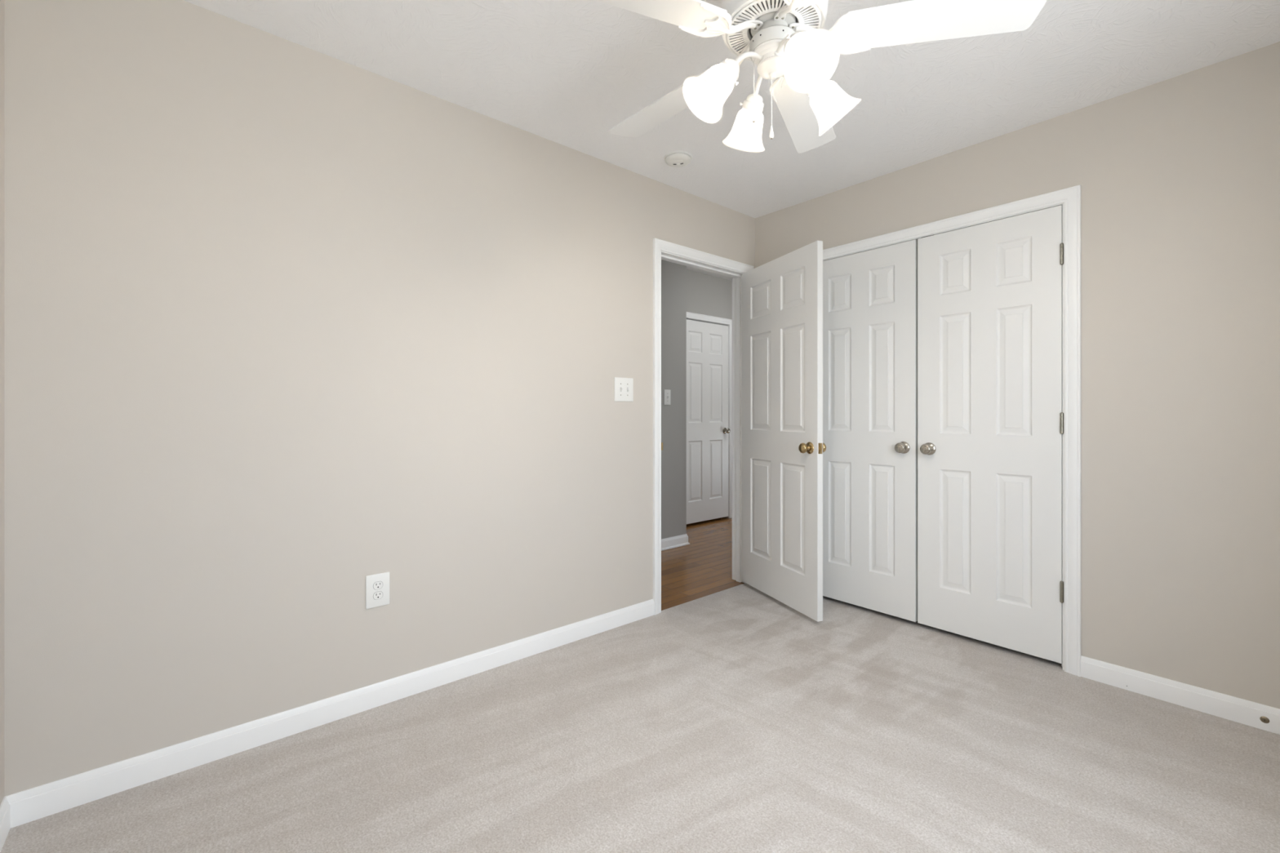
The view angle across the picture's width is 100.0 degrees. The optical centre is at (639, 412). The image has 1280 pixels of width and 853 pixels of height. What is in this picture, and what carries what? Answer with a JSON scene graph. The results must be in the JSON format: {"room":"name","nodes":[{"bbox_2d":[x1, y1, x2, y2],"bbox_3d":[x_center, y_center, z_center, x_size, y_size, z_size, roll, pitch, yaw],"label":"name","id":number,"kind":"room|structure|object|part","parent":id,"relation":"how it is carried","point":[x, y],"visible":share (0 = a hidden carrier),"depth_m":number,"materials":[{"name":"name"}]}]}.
{"room":"empty bedroom","nodes":[
{"label":"empty bedroom","id":0,"kind":"room"},
{"bbox_2d":[0,0,4,805],"bbox_3d":[-0.901,-0.029,0.408,0.115,2.560,2.680,0,0,-41],"label":"wall","id":1,"kind":"structure","parent":0,"point":[2,2],"depth_m":1.44,"materials":[{"name":"beige paint"}]},
{"bbox_2d":[0,796,10,852],"bbox_3d":[-0.853,1.089,0.450,0.012,0.086,2.680,0,0,-41],"label":"baseboard","id":2,"kind":"structure","parent":1,"relation":"attached to","point":[5,807],"depth_m":1.43,"materials":[{"name":"white paint"}]},
{"bbox_2d":[4,0,755,796],"bbox_3d":[-0.497,-0.029,2.561,3.534,2.560,0.058,0,0,-41],"label":"wall","id":3,"kind":"structure","parent":0,"point":[288,325],"depth_m":1.87,"materials":[{"name":"beige paint"}]},
{"bbox_2d":[4,599,654,828],"bbox_3d":[-0.825,1.089,2.232,2.378,0.086,0.012,0,0,-41],"label":"baseboard","id":4,"kind":"structure","parent":3,"relation":"attached to","point":[42,801],"depth_m":1.86,"materials":[{"name":"white paint"}]},
{"bbox_2d":[365,572,389,608],"bbox_3d":[-1.013,0.687,2.074,0.086,0.127,0.007,0,0,-41],"label":"wall outlet","id":5,"kind":"object","parent":3,"relation":"attached to","point":[377,585],"visible":1,"depth_m":2.07,"materials":[{"name":"white plastic"}]},
{"bbox_2d":[373,591,382,599],"bbox_3d":[-1.013,0.706,2.075,0.036,0.030,0.006,0,0,-41],"label":"receptacle","id":6,"kind":"object","parent":5,"relation":"attached to","point":[377,595],"depth_m":2.07,"materials":[{"name":"white plastic"}]},
{"bbox_2d":[373,581,382,589],"bbox_3d":[-1.013,0.667,2.074,0.036,0.030,0.007,0,0,-41],"label":"receptacle","id":7,"kind":"object","parent":5,"relation":"attached to","point":[376,584],"depth_m":2.07,"materials":[{"name":"white plastic"}]},
{"bbox_2d":[614,377,633,401],"bbox_3d":[-0.082,-0.123,2.868,0.128,0.127,0.017,0,0,-41],"label":"light switch","id":8,"kind":"object","parent":3,"relation":"attached to","point":[624,387],"visible":1,"depth_m":2.87,"materials":[{"name":"white plastic"}]},
{"bbox_2d":[653,238,753,614],"bbox_3d":[0.373,0.077,3.346,0.892,2.108,0.152,0,0,-41],"label":"door frame","id":9,"kind":"structure","parent":3,"relation":"attached to","point":[663,250],"depth_m":3.28,"materials":[{"name":"white paint"}]},
{"bbox_2d":[742,240,826,622],"bbox_3d":[0.832,0.098,3.188,0.159,2.014,0.759,0,0,-19],"label":"door","id":10,"kind":"structure","parent":3,"relation":"in","point":[783,446],"depth_m":3.10,"materials":[{"name":"white paint"}]},
{"bbox_3d":[0.882,0.191,2.878,0.054,0.057,0.057,0,0,-21],"label":"knob","id":11,"kind":"part","parent":10,"relation":"part of","materials":[{"name":"gold metal"}]},
{"bbox_3d":[0.955,0.190,2.835,0.025,0.057,0.010,0,0,-21],"label":"latch plate","id":12,"kind":"part","parent":10,"relation":"part of","materials":[{"name":"gold metal"}]},
{"bbox_3d":[0.980,0.191,2.916,0.054,0.057,0.057,0,0,-21],"label":"knob","id":13,"kind":"part","parent":10,"relation":"part of","materials":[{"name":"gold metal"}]},
{"bbox_2d":[0,517,1279,852],"bbox_3d":[0.717,1.192,2.863,5.770,0.120,4.295,0,0,-41],"label":"floor","id":14,"kind":"structure","parent":0,"point":[735,719],"depth_m":1.74,"materials":[{"name":"beige carpet"}]},
{"bbox_2d":[661,259,686,538],"bbox_3d":[-1.237,-0.084,3.611,3.782,2.670,0.615,0,0,-41],"label":"wall","id":15,"kind":"structure","parent":0,"point":[673,276],"depth_m":4.52,"materials":[{"name":"grey paint"}]},
{"bbox_2d":[664,389,670,404],"bbox_3d":[0.231,-0.127,4.456,0.072,0.127,0.017,0,0,-41],"label":"light switch","id":16,"kind":"object","parent":15,"relation":"attached to","point":[667,392],"visible":1,"depth_m":4.46,"materials":[{"name":"white plastic"}]},
{"bbox_2d":[661,533,689,551],"bbox_3d":[-0.438,1.087,4.207,5.770,0.089,0.522,0,0,-41],"label":"baseboard","id":17,"kind":"structure","parent":15,"relation":"attached to","point":[669,543],"depth_m":4.50,"materials":[{"name":"white paint"}]},
{"bbox_2d":[686,269,732,319],"bbox_3d":[0.788,-0.084,5.681,1.988,2.670,0.115,0,0,-41],"label":"wall","id":18,"kind":"structure","parent":0,"point":[706,295],"depth_m":5.54,"materials":[{"name":"grey paint"}]},
{"bbox_2d":[686,319,729,524],"bbox_3d":[0.686,0.091,5.501,0.711,2.036,0.097,0,0,-41],"label":"door","id":19,"kind":"structure","parent":18,"relation":"in","point":[708,430],"depth_m":5.52,"materials":[{"name":"white paint"}]},
{"bbox_3d":[0.923,0.192,5.676,0.057,0.057,0.054,0,0,-41],"label":"knob","id":20,"kind":"part","parent":19,"relation":"part of","materials":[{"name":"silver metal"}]},
{"bbox_2d":[686,311,732,518],"bbox_3d":[0.646,0.068,5.547,0.843,2.128,0.133,0,0,-41],"label":"door frame","id":21,"kind":"structure","parent":18,"relation":"attached to","point":[691,316],"depth_m":5.75,"materials":[{"name":"white paint"}]},
{"bbox_2d":[686,266,732,280],"bbox_3d":[-0.195,-1.468,3.923,5.970,0.100,1.500,0,0,-41],"label":"ceiling","id":22,"kind":"structure","parent":0,"point":[691,268],"depth_m":5.46,"materials":[{"name":"white paint"}]},
{"bbox_2d":[183,0,1279,217],"bbox_3d":[0.396,-1.359,1.523,3.534,0.100,2.910,0,0,-41],"label":"ceiling","id":23,"kind":"structure","parent":0,"point":[566,73],"depth_m":2.04,"materials":[{"name":"white paint"}]},
{"bbox_2d":[664,151,692,167],"bbox_3d":[0.196,-1.291,2.753,0.142,0.034,0.142,0,0,-41],"label":"smoke detector","id":24,"kind":"object","parent":23,"relation":"attached to","point":[674,158],"visible":1,"depth_m":2.72,"materials":[{"name":"white plastic"}]},
{"bbox_3d":[0.195,-1.280,2.750,0.060,0.003,0.042,0,0,14],"label":"battery door","id":25,"kind":"part","parent":24,"relation":"part of","materials":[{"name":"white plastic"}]},
{"bbox_2d":[595,0,1046,153],"bbox_3d":[0.339,-1.039,1.537,1.318,0.539,1.266,0,0,-41],"label":"ceiling fan","id":26,"kind":"object","parent":23,"relation":"hanging from","point":[787,41],"visible":1,"depth_m":1.45,"materials":[{"name":"white metal"}]},
{"bbox_3d":[0.093,-1.036,1.819,0.144,0.033,0.494,0,0,-41],"label":"blade","id":27,"kind":"part","parent":26,"relation":"part of","materials":[{"name":"white laminate"}]},
{"bbox_3d":[-0.013,-1.036,1.332,0.494,0.033,0.144,0,0,-24],"label":"blade","id":28,"kind":"part","parent":26,"relation":"part of","materials":[{"name":"white laminate"}]},
{"bbox_3d":[0.191,-0.878,1.464,0.147,0.150,0.137,0,0,-12],"label":"lamp shade","id":29,"kind":"part","parent":26,"relation":"part of","materials":[{"name":"white glass"}]},
{"bbox_3d":[0.216,-0.905,1.469,0.066,0.070,0.051,0,0,-12],"label":"bulb","id":30,"kind":"part","parent":26,"relation":"part of","materials":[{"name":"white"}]},
{"bbox_3d":[0.334,-0.878,1.684,0.137,0.150,0.147,0,0,-12],"label":"lamp shade","id":31,"kind":"part","parent":26,"relation":"part of","materials":[{"name":"white glass"}]},
{"bbox_3d":[0.299,-0.974,1.487,0.099,0.053,0.028,0,0,-12],"label":"lamp arm","id":32,"kind":"part","parent":26,"relation":"part of","materials":[{"name":"white metal"}]},
{"bbox_3d":[0.323,-0.922,1.520,0.003,0.157,0.003,0,0,-41],"label":"pull chain","id":33,"kind":"part","parent":26,"relation":"part of","materials":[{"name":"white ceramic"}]},
{"bbox_3d":[0.323,-0.834,1.520,0.013,0.020,0.013,0,0,-41],"label":"chain pull","id":34,"kind":"part","parent":26,"relation":"part of","materials":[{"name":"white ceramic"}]},
{"bbox_3d":[0.357,-0.974,1.576,0.028,0.053,0.099,0,0,-12],"label":"lamp arm","id":35,"kind":"part","parent":26,"relation":"part of","materials":[{"name":"white metal"}]},
{"bbox_3d":[0.370,-0.788,1.508,0.013,0.036,0.013,0,0,-41],"label":"chain pull","id":36,"kind":"part","parent":26,"relation":"part of","materials":[{"name":"white ceramic"}]},
{"bbox_3d":[0.370,-0.875,1.508,0.003,0.137,0.003,0,0,-41],"label":"pull chain","id":37,"kind":"part","parent":26,"relation":"part of","materials":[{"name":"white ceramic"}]},
{"bbox_3d":[0.372,-1.075,1.503,0.258,0.014,0.258,0,0,-41],"label":"vent plate","id":38,"kind":"part","parent":26,"relation":"part of","materials":[{"name":"white metal"}]},
{"bbox_3d":[0.388,-0.974,1.429,0.028,0.053,0.099,0,0,-12],"label":"lamp arm","id":39,"kind":"part","parent":26,"relation":"part of","materials":[{"name":"white metal"}]},
{"bbox_3d":[0.406,-0.905,1.347,0.051,0.070,0.066,0,0,-12],"label":"bulb","id":40,"kind":"part","parent":26,"relation":"part of","materials":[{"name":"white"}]},
{"bbox_3d":[0.573,-1.036,1.874,0.144,0.033,0.494,0,0,28],"label":"blade","id":41,"kind":"part","parent":26,"relation":"part of","materials":[{"name":"white laminate"}]},
{"bbox_3d":[0.411,-0.878,1.321,0.137,0.150,0.147,0,0,-12],"label":"lamp shade","id":42,"kind":"part","parent":26,"relation":"part of","materials":[{"name":"white glass"}]},
{"bbox_3d":[0.554,-0.878,1.542,0.147,0.150,0.137,0,0,-12],"label":"lamp shade","id":43,"kind":"part","parent":26,"relation":"part of","materials":[{"name":"white glass"}]},
{"bbox_3d":[0.785,-1.036,1.414,0.494,0.033,0.144,0,0,12],"label":"blade","id":44,"kind":"part","parent":26,"relation":"part of","materials":[{"name":"white laminate"}]},
{"bbox_2d":[755,41,1279,709],"bbox_3d":[1.730,-0.029,2.594,0.115,2.560,2.795,0,0,-41],"label":"wall","id":45,"kind":"structure","parent":0,"point":[1178,176],"depth_m":2.11,"materials":[{"name":"beige paint"}]},
{"bbox_2d":[822,240,917,622],"bbox_3d":[1.242,0.096,3.055,0.095,2.019,0.615,0,0,-41],"label":"door","id":46,"kind":"structure","parent":45,"relation":"in","point":[870,297],"depth_m":3.01,"materials":[{"name":"white paint"}]},
{"bbox_3d":[1.387,0.188,2.853,0.052,0.055,0.055,0,0,-41],"label":"knob","id":47,"kind":"part","parent":46,"relation":"part of","materials":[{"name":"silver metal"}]},
{"bbox_2d":[822,184,1080,676],"bbox_3d":[1.492,0.078,2.856,0.133,2.108,1.358,0,0,-41],"label":"door frame","id":48,"kind":"structure","parent":45,"relation":"attached to","point":[1069,198],"depth_m":2.33,"materials":[{"name":"white paint"}]},
{"bbox_2d":[917,204,1063,663],"bbox_3d":[1.650,0.096,2.580,0.095,2.019,0.615,0,0,-41],"label":"door","id":49,"kind":"structure","parent":45,"relation":"in","point":[990,415],"depth_m":2.56,"materials":[{"name":"white paint"}]},
{"bbox_3d":[1.471,0.188,2.755,0.052,0.055,0.055,0,0,-41],"label":"knob","id":50,"kind":"part","parent":49,"relation":"part of","materials":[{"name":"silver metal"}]},
{"bbox_2d":[1080,655,1279,734],"bbox_3d":[1.644,1.089,2.596,0.013,0.086,2.680,0,0,-41],"label":"baseboard","id":51,"kind":"structure","parent":45,"relation":"attached to","point":[1230,708],"depth_m":2.07,"materials":[{"name":"white paint"}]},
{"bbox_2d":[1259,716,1269,723],"bbox_3d":[2.222,1.094,1.909,0.006,0.023,0.023,0,0,-41],"label":"door stop","id":52,"kind":"object","parent":45,"relation":"attached to","point":[1264,719],"visible":1,"depth_m":1.91,"materials":[{"name":"brown metal"}]}
]}

